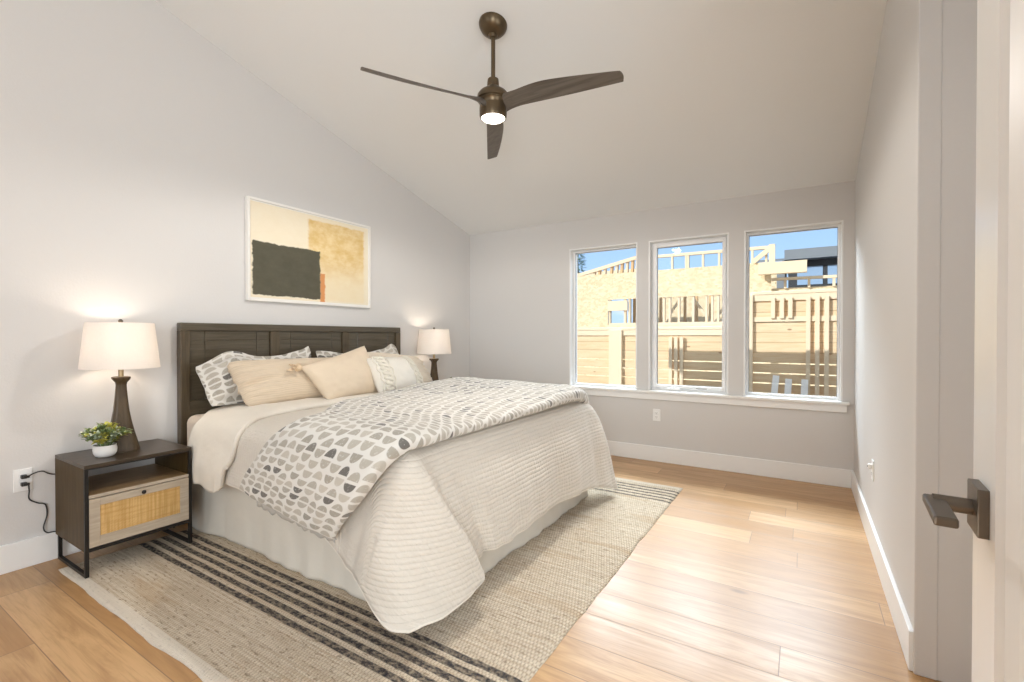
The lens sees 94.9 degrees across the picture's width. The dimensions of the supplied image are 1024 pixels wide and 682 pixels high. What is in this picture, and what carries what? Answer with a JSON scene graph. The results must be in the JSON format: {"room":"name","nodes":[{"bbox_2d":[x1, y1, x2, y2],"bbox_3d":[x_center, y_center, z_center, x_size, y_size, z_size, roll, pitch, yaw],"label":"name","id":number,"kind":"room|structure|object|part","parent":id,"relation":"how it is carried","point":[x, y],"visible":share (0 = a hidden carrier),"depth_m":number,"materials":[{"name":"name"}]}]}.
{"room":"bedroom","nodes":[
{"label":"bedroom","id":0,"kind":"room"},
{"bbox_2d":[0,0,469,545],"bbox_3d":[-2.692,-0.693,2.331,0.150,3.785,8.335,0,1,32],"label":"wall","id":1,"kind":"structure","parent":0,"point":[133,146],"depth_m":2.86,"materials":[{"name":"paint"}]},
{"bbox_2d":[13,467,31,492],"bbox_3d":[-2.539,0.722,2.440,0.008,0.114,0.070,0,1,32],"label":"wall outlet","id":2,"kind":"object","parent":1,"relation":"attached to","point":[17,480],"visible":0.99,"depth_m":2.43,"materials":[{"name":"white plastic"}]},
{"bbox_2d":[20,471,54,478],"bbox_3d":[-2.409,0.663,2.560,0.087,0.132,0.364,0,1,32],"label":"power cord","id":3,"kind":"object","parent":2,"relation":"attached to","point":[24,476],"visible":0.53,"depth_m":2.44,"materials":[{"name":"black plastic"}]},
{"bbox_2d":[0,532,80,574],"bbox_3d":[-2.662,1.109,2.240,0.016,0.144,8.185,0,1,32],"label":"baseboard","id":4,"kind":"structure","parent":1,"relation":"attached to","point":[29,552],"depth_m":2.46,"materials":[{"name":"white paint"}]},
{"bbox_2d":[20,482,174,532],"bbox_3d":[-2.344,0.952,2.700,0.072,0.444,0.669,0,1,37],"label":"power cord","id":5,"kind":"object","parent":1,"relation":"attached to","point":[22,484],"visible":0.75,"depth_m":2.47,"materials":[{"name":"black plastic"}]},
{"bbox_2d":[245,195,370,307],"bbox_3d":[-1.621,-0.677,3.879,0.036,0.754,1.135,0,1,32],"label":"wall art","id":6,"kind":"object","parent":1,"relation":"attached to","point":[293,255],"visible":1,"depth_m":3.78,"materials":[{"name":"white paper"}]},
{"bbox_2d":[0,455,940,681],"bbox_3d":[-0.443,1.252,0.953,5.445,0.120,8.335,0,1,32],"label":"floor","id":7,"kind":"structure","parent":0,"point":[743,577],"depth_m":2.06,"materials":[{"name":"brown wood"}]},
{"bbox_2d":[58,477,682,681],"bbox_3d":[-0.494,1.168,3.063,2.453,0.010,3.056,0,1,32],"label":"area rug","id":8,"kind":"object","parent":7,"relation":"on","point":[218,606],"visible":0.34,"depth_m":2.05,"materials":[{"name":"fabric"}]},
{"bbox_2d":[55,439,191,578],"bbox_3d":[-2.142,0.888,2.614,0.454,0.554,0.476,0,1,32],"label":"nightstand","id":9,"kind":"object","parent":8,"relation":"on","point":[96,512],"visible":0.99,"depth_m":2.49,"materials":[{"name":"brown wood"}]},
{"bbox_3d":[-2.281,0.836,2.430,0.412,0.410,0.018,0,1,32],"label":"panel","id":10,"kind":"part","parent":9,"relation":"part of","materials":[{"name":"brown wood"}]},
{"bbox_2d":[79,421,133,457],"bbox_3d":[-2.167,0.522,2.498,0.251,0.180,0.231,0,1,32],"label":"potted plant","id":11,"kind":"object","parent":9,"relation":"on","point":[104,434],"visible":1,"depth_m":2.46,"materials":[{"name":"green plant"}]},
{"bbox_3d":[-2.162,0.581,2.496,0.102,0.062,0.102,0,1,32],"label":"pot","id":12,"kind":"part","parent":11,"relation":"part of","materials":[{"name":"white ceramic"}]},
{"bbox_3d":[-2.166,0.506,2.501,0.203,0.115,0.173,0,1,32],"label":"stem","id":13,"kind":"part","parent":11,"relation":"part of","materials":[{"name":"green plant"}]},
{"bbox_2d":[78,319,160,452],"bbox_3d":[-2.192,0.244,2.635,0.356,0.734,0.356,0,1,32],"label":"table lamp","id":14,"kind":"object","parent":9,"relation":"on","point":[120,345],"visible":0.93,"depth_m":2.54,"materials":[{"name":"white fabric"}]},
{"bbox_3d":[-2.192,0.025,2.633,0.356,0.252,0.356,0,1,32],"label":"lamp shade","id":15,"kind":"part","parent":14,"relation":"part of","materials":[{"name":"fabric"}]},
{"bbox_2d":[118,370,123,376],"bbox_3d":[-2.192,0.138,2.634,0.036,0.123,0.036,0,1,32],"label":"socket","id":16,"kind":"object","parent":14,"relation":"attached to","point":[120,372],"depth_m":2.62,"materials":[{"name":"gold metal"}]},
{"bbox_3d":[-2.153,0.620,2.619,0.428,0.018,0.476,0,1,32],"label":"panel","id":17,"kind":"part","parent":9,"relation":"part of","materials":[{"name":"brown wood"}]},
{"bbox_2d":[89,464,186,495],"bbox_3d":[-2.154,0.771,2.620,0.418,0.016,0.440,0,1,32],"label":"shelf","id":18,"kind":"object","parent":9,"relation":"attached to","point":[116,482],"depth_m":2.61,"materials":[{"name":"brown wood"}]},
{"bbox_3d":[-1.977,0.904,2.512,0.018,0.240,0.442,0,1,32],"label":"drawer","id":19,"kind":"part","parent":9,"relation":"part of","materials":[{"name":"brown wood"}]},
{"bbox_3d":[-1.979,0.898,2.513,0.010,0.153,0.356,0,1,32],"label":"cane panel","id":20,"kind":"part","parent":9,"relation":"part of","materials":[{"name":"beige wicker"}]},
{"bbox_3d":[-2.039,0.833,2.819,0.412,0.410,0.018,0,1,32],"label":"panel","id":21,"kind":"part","parent":9,"relation":"part of","materials":[{"name":"brown wood"}]},
{"bbox_2d":[177,323,399,445],"bbox_3d":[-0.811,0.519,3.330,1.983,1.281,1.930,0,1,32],"label":"headboard","id":22,"kind":"object","parent":8,"relation":"on","point":[197,343],"visible":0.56,"depth_m":3.36,"materials":[{"name":"brown wood"}]},
{"bbox_3d":[-2.125,0.547,3.043,0.053,1.231,0.056,0,1,32],"label":"post","id":23,"kind":"part","parent":22,"relation":"part of","materials":[{"name":"brown wood"}]},
{"bbox_2d":[187,414,203,444],"bbox_3d":[-0.765,0.639,3.292,1.965,0.335,1.890,0,1,32],"label":"mattress","id":24,"kind":"object","parent":22,"relation":"on","point":[192,420],"visible":0.11,"depth_m":2.97,"materials":[{"name":"white fabric"}]},
{"bbox_2d":[187,392,377,492],"bbox_3d":[-1.275,0.618,3.596,0.753,0.436,2.125,0,1,32],"label":"sheet","id":25,"kind":"object","parent":24,"relation":"on","point":[214,439],"visible":0.5,"depth_m":2.69,"materials":[{"name":"beige fabric"}]},
{"bbox_2d":[196,346,310,405],"bbox_3d":[-1.747,0.227,3.304,0.221,0.370,0.826,0,1,32],"label":"pillow sham","id":26,"kind":"object","parent":25,"relation":"on","point":[220,389],"visible":0.44,"depth_m":3.03,"materials":[{"name":"white fabric"}]},
{"bbox_2d":[227,357,331,405],"bbox_3d":[-1.546,0.277,3.353,0.266,0.306,0.858,0,1,32],"label":"throw pillow","id":27,"kind":"object","parent":25,"relation":"on","point":[264,381],"visible":0.56,"depth_m":3.12,"materials":[{"name":"beige fabric"}]},
{"bbox_2d":[286,346,377,398],"bbox_3d":[-1.282,0.234,3.477,0.242,0.386,0.778,0,1,21],"label":"cushion","id":28,"kind":"object","parent":25,"relation":"on","point":[349,373],"visible":0.92,"depth_m":3.43,"materials":[{"name":"beige fabric"}]},
{"bbox_2d":[316,344,397,357],"bbox_3d":[-1.262,0.217,4.092,0.212,0.375,0.900,0,1,32],"label":"pillow sham","id":29,"kind":"object","parent":25,"relation":"on","point":[391,348],"visible":0.12,"depth_m":3.95,"materials":[{"name":"white fabric"}]},
{"bbox_2d":[367,355,423,392],"bbox_3d":[-0.956,0.270,3.896,0.274,0.308,0.537,0,1,32],"label":"cushion","id":30,"kind":"object","parent":25,"relation":"on","point":[388,373],"visible":0.9,"depth_m":3.76,"materials":[{"name":"white fabric"}]},
{"bbox_2d":[367,352,432,382],"bbox_3d":[-1.036,0.255,4.186,0.265,0.330,0.824,0,1,32],"label":"throw pillow","id":31,"kind":"object","parent":25,"relation":"on","point":[425,374],"visible":0.21,"depth_m":4.32,"materials":[{"name":"fabric"}]},
{"bbox_2d":[239,377,588,542],"bbox_3d":[-0.445,0.588,3.088,1.331,0.552,2.334,0,1,32],"label":"duvet","id":32,"kind":"object","parent":24,"relation":"on","point":[316,470],"visible":0.91,"depth_m":2.14,"materials":[{"name":"white fabric"}]},
{"bbox_2d":[224,402,617,633],"bbox_3d":[-0.510,0.771,3.122,1.809,0.667,2.265,0,1,32],"label":"quilt","id":33,"kind":"object","parent":24,"relation":"on","point":[413,546],"visible":0.52,"depth_m":2.11,"materials":[{"name":"beige fabric"}]},
{"bbox_3d":[-1.630,0.474,3.838,0.039,0.185,1.818,0,1,32],"label":"rail","id":34,"kind":"part","parent":22,"relation":"part of","materials":[{"name":"brown wood"}]},
{"bbox_3d":[-1.972,0.158,3.299,0.023,0.457,0.546,0,1,32],"label":"headboard panel","id":35,"kind":"part","parent":22,"relation":"part of","materials":[{"name":"brown wood"}]},
{"bbox_3d":[-1.631,-0.100,3.833,0.053,0.050,1.930,0,1,32],"label":"rail","id":36,"kind":"part","parent":22,"relation":"part of","materials":[{"name":"brown wood"}]},
{"bbox_3d":[-1.639,0.153,3.836,0.023,0.457,0.574,0,1,32],"label":"headboard panel","id":37,"kind":"part","parent":22,"relation":"part of","materials":[{"name":"brown wood"}]},
{"bbox_3d":[-1.304,0.148,4.377,0.023,0.457,0.553,0,1,32],"label":"headboard panel","id":38,"kind":"part","parent":22,"relation":"part of","materials":[{"name":"brown wood"}]},
{"bbox_2d":[192,484,587,600],"bbox_3d":[-0.737,0.983,3.280,2.020,0.353,1.935,0,1,32],"label":"bed skirt","id":39,"kind":"object","parent":22,"relation":"hanging from","point":[229,513],"visible":0.25,"depth_m":2.57,"materials":[{"name":"fabric"}]},
{"bbox_3d":[-1.137,0.533,4.635,0.053,1.231,0.056,0,1,32],"label":"post","id":40,"kind":"part","parent":22,"relation":"part of","materials":[{"name":"brown wood"}]},
{"bbox_3d":[-0.759,0.869,4.844,0.454,0.554,0.476,0,1,32],"label":"nightstand","id":41,"kind":"object","parent":8,"relation":"on","visible":0},
{"bbox_2d":[417,327,450,380],"bbox_3d":[-0.807,0.225,4.868,0.356,0.734,0.356,0,1,32],"label":"table lamp","id":42,"kind":"object","parent":41,"relation":"on","point":[433,341],"visible":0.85,"depth_m":4.73,"materials":[{"name":"white fabric"}]},
{"bbox_3d":[-0.807,0.006,4.866,0.356,0.252,0.356,0,1,32],"label":"lamp shade","id":43,"kind":"part","parent":42,"relation":"part of","materials":[{"name":"fabric"}]},
{"bbox_2d":[922,0,1023,681],"bbox_3d":[0.443,-0.024,0.373,0.100,2.418,0.842,0,1,35],"label":"door","id":44,"kind":"structure","parent":7,"relation":"on","point":[993,506],"depth_m":0.60,"materials":[{"name":"white paint"}]},
{"bbox_3d":[0.593,0.234,0.652,0.025,0.013,0.112,0,1,35],"label":"lever","id":45,"kind":"part","parent":44,"relation":"part of","materials":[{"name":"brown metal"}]},
{"bbox_3d":[0.469,-0.024,0.355,0.036,2.418,0.842,0,1,35],"label":"frame","id":46,"kind":"part","parent":44,"relation":"part of","materials":[{"name":"white paint"}]},
{"bbox_3d":[0.462,-0.074,0.360,0.018,2.078,0.586,0,1,35],"label":"moulding","id":47,"kind":"part","parent":44,"relation":"part of","materials":[{"name":"white paint"}]},
{"bbox_3d":[0.469,-0.074,0.354,0.006,2.098,0.606,0,1,35],"label":"panel","id":48,"kind":"part","parent":44,"relation":"part of","materials":[{"name":"white paint"}]},
{"bbox_2d":[155,0,886,234],"bbox_3d":[-0.445,-1.894,1.016,5.645,1.460,8.485,0,1,32],"label":"ceiling","id":49,"kind":"structure","parent":0,"point":[715,99],"depth_m":3.19,"materials":[{"name":"paint"}]},
{"bbox_2d":[360,12,623,158],"bbox_3d":[0.004,-1.591,2.663,1.226,0.588,1.348,0,1,32],"label":"ceiling fan","id":50,"kind":"object","parent":49,"relation":"hanging from","point":[494,101],"visible":1,"depth_m":2.69,"materials":[{"name":"brown metal"}]},
{"bbox_3d":[-0.469,-1.387,2.559,0.707,0.080,0.111,0,1,-32],"label":"blade","id":51,"kind":"part","parent":50,"relation":"part of","materials":[{"name":"brown wood"}]},
{"bbox_2d":[481,113,504,123],"bbox_3d":[-0.111,-1.311,2.770,0.139,0.026,0.139,0,1,32],"label":"diffuser","id":52,"kind":"object","parent":50,"relation":"attached to","point":[489,118],"depth_m":2.74,"materials":[{"name":"white glass"}]},
{"bbox_3d":[-0.114,-1.393,3.184,0.111,0.080,0.707,0,0,-2],"label":"blade","id":53,"kind":"part","parent":50,"relation":"part of","materials":[{"name":"brown wood"}]},
{"bbox_3d":[0.250,-1.387,2.564,0.707,0.080,0.111,0,1,28],"label":"blade","id":54,"kind":"part","parent":50,"relation":"part of","materials":[{"name":"brown wood"}]},
{"bbox_2d":[470,181,854,469],"bbox_3d":[1.125,-0.059,4.785,4.058,2.474,0.150,0,1,32],"label":"wall","id":55,"kind":"structure","parent":0,"point":[519,277],"depth_m":4.55,"materials":[{"name":"paint"}]},
{"bbox_2d":[569,242,636,388],"bbox_3d":[0.958,-0.248,4.876,0.729,1.450,0.138,0,1,32],"label":"window","id":56,"kind":"structure","parent":55,"relation":"in","point":[573,253],"depth_m":5.01,"materials":[{"name":"white paint"}]},
{"bbox_2d":[653,409,659,420],"bbox_3d":[1.394,0.714,4.532,0.070,0.114,0.008,0,1,32],"label":"wall outlet","id":57,"kind":"object","parent":55,"relation":"attached to","point":[656,412],"visible":1,"depth_m":4.53,"materials":[{"name":"white plastic"}]},
{"bbox_2d":[648,232,728,394],"bbox_3d":[1.666,-0.245,4.438,0.712,1.450,0.138,0,1,32],"label":"window","id":58,"kind":"structure","parent":55,"relation":"in","point":[723,238],"depth_m":4.47,"materials":[{"name":"white paint"}]},
{"bbox_3d":[1.544,0.452,4.493,0.130,0.049,0.052,0,1,32],"label":"crank handle","id":59,"kind":"part","parent":58,"relation":"part of","materials":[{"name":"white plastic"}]},
{"bbox_2d":[572,385,849,412],"bbox_3d":[1.643,0.522,4.398,2.462,0.087,0.120,0,1,32],"label":"sill","id":60,"kind":"structure","parent":55,"relation":"attached to","point":[684,396],"depth_m":4.20,"materials":[{"name":"white paint"}]},
{"bbox_2d":[607,440,850,487],"bbox_3d":[1.094,1.087,4.717,3.756,0.144,0.016,0,1,32],"label":"baseboard","id":61,"kind":"structure","parent":55,"relation":"attached to","point":[838,477],"depth_m":4.15,"materials":[{"name":"white paint"}]},
{"bbox_2d":[743,220,843,401],"bbox_3d":[2.375,-0.241,3.998,0.714,1.450,0.138,0,1,32],"label":"window","id":62,"kind":"structure","parent":55,"relation":"in","point":[839,225],"depth_m":3.94,"materials":[{"name":"white paint"}]},
{"bbox_2d":[854,0,917,626],"bbox_3d":[2.164,-0.354,2.723,0.120,3.101,2.555,0,1,32],"label":"wall","id":63,"kind":"structure","parent":0,"point":[886,176],"depth_m":2.19,"materials":[{"name":"paint"}]},
{"bbox_2d":[871,459,873,481],"bbox_3d":[2.059,0.737,2.684,0.008,0.114,0.070,0,1,32],"label":"wall outlet","id":64,"kind":"object","parent":63,"relation":"attached to","point":[872,460],"visible":0.99,"depth_m":2.67,"materials":[{"name":"white plastic"}]},
{"bbox_2d":[851,470,912,670],"bbox_3d":[2.067,1.105,2.708,0.016,0.144,2.405,0,1,32],"label":"baseboard","id":65,"kind":"structure","parent":63,"relation":"attached to","point":[904,629],"depth_m":2.12,"materials":[{"name":"white paint"}]},
{"bbox_2d":[913,0,942,679],"bbox_3d":[1.460,-0.289,1.648,0.064,2.950,0.016,0,1,32],"label":"trim","id":66,"kind":"structure","parent":63,"relation":"attached to","point":[930,12],"depth_m":1.64,"materials":[{"name":"paint"}]},
{"bbox_3d":[2.102,-0.362,1.335,1.237,3.141,0.110,0,1,32],"label":"wall","id":67,"kind":"structure","parent":0,"visible":0},
{"bbox_2d":[937,0,976,681],"bbox_3d":[1.637,-0.288,1.552,0.341,2.950,0.032,0,1,32],"label":"trim","id":68,"kind":"structure","parent":67,"relation":"attached to","point":[959,28],"depth_m":1.61,"materials":[{"name":"paint"}]},
{"label":"outside","id":69,"kind":"structure","parent":0,"visible":0},
{"bbox_3d":[7.905,1.639,12.763,80.000,0.100,90.000,0,1,32],"label":"ground","id":70,"kind":"structure","parent":69,"visible":0},
{"bbox_2d":[577,254,585,272],"bbox_3d":[2.688,-1.068,18.989,2.139,5.209,2.170,0,1,32],"label":"conifer tree","id":71,"kind":"object","parent":70,"relation":"on","point":[579,258],"visible":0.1,"depth_m":18.90,"materials":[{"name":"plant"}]},
{"bbox_2d":[577,326,721,386],"bbox_3d":[1.499,0.702,8.041,4.480,1.857,0.162,0,1,32],"label":"fence","id":72,"kind":"object","parent":70,"relation":"on","point":[674,343],"visible":0.31,"depth_m":7.46,"materials":[{"name":"brown wood"}]},
{"bbox_3d":[1.728,0.725,7.841,0.220,1.814,0.058,0,1,32],"label":"post","id":73,"kind":"part","parent":72,"relation":"part of","materials":[{"name":"brown wood"}]},
{"bbox_3d":[1.507,-0.161,8.046,4.480,0.132,0.135,0,1,32],"label":"cap rail","id":74,"kind":"part","parent":72,"relation":"part of","materials":[{"name":"brown wood"}]},
{"bbox_2d":[577,244,836,396],"bbox_3d":[5.107,-0.360,12.598,11.400,3.900,3.400,0,1,32],"label":"house","id":75,"kind":"structure","parent":70,"relation":"on","point":[687,296],"depth_m":11.73,"materials":[{"name":"brown wood"}]},
{"bbox_3d":[4.215,-0.431,11.585,3.810,0.070,0.100,0,1,32],"label":"plate","id":76,"kind":"part","parent":75,"relation":"part of","materials":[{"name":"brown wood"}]},
{"bbox_3d":[4.566,-2.124,11.341,3.110,0.090,0.100,0,1,32],"label":"plate","id":77,"kind":"part","parent":75,"relation":"part of","materials":[{"name":"brown wood"}]},
{"bbox_3d":[5.798,-1.951,10.473,0.120,0.400,0.120,0,1,32],"label":"corner post","id":78,"kind":"part","parent":75,"relation":"part of","materials":[{"name":"brown wood"}]},
{"bbox_3d":[7.584,-1.368,9.582,4.020,0.090,0.080,0,1,32],"label":"rail","id":79,"kind":"part","parent":75,"relation":"part of","materials":[{"name":"brown wood"}]},
{"bbox_2d":[771,375,778,392],"bbox_3d":[3.560,1.064,6.453,0.396,1.171,0.081,0,1,-42],"label":"leaning board","id":80,"kind":"object","parent":70,"relation":"on","point":[775,381],"visible":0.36,"depth_m":6.54,"materials":[{"name":"white plastic"}]},
{"bbox_2d":[784,379,791,393],"bbox_3d":[3.709,1.085,6.361,0.082,1.128,0.375,0,1,40],"label":"leaning board","id":81,"kind":"object","parent":70,"relation":"on","point":[788,382],"visible":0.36,"depth_m":6.46,"materials":[{"name":"white plastic"}]},
{"bbox_2d":[749,288,836,395],"bbox_3d":[4.818,0.477,5.982,3.310,2.342,0.162,0,1,32],"label":"fence","id":82,"kind":"object","parent":70,"relation":"on","point":[778,320],"visible":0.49,"depth_m":6.51,"materials":[{"name":"brown wood"}]},
{"bbox_3d":[3.432,0.491,6.782,0.075,2.299,0.058,0,1,32],"label":"post","id":83,"kind":"part","parent":82,"relation":"part of","materials":[{"name":"brown wood"}]},
{"bbox_3d":[4.825,-0.628,5.983,3.310,0.132,0.135,0,1,32],"label":"cap rail","id":84,"kind":"part","parent":82,"relation":"part of","materials":[{"name":"brown wood"}]},
{"bbox_3d":[4.800,-0.302,5.946,3.310,0.070,0.029,0,1,32],"label":"rail","id":85,"kind":"part","parent":82,"relation":"part of","materials":[{"name":"brown wood"}]},
{"bbox_2d":[756,246,836,287],"bbox_3d":[16.531,-1.294,22.332,8.450,5.600,6.600,0,1,32],"label":"house","id":86,"kind":"structure","parent":70,"relation":"on","point":[820,260],"depth_m":20.85,"materials":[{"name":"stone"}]},
{"bbox_2d":[801,379,807,394],"bbox_3d":[3.875,1.086,6.258,0.081,1.128,0.372,0,1,38],"label":"leaning board","id":87,"kind":"object","parent":70,"relation":"on","point":[804,383],"visible":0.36,"depth_m":6.36,"materials":[{"name":"white plastic"}]}
]}

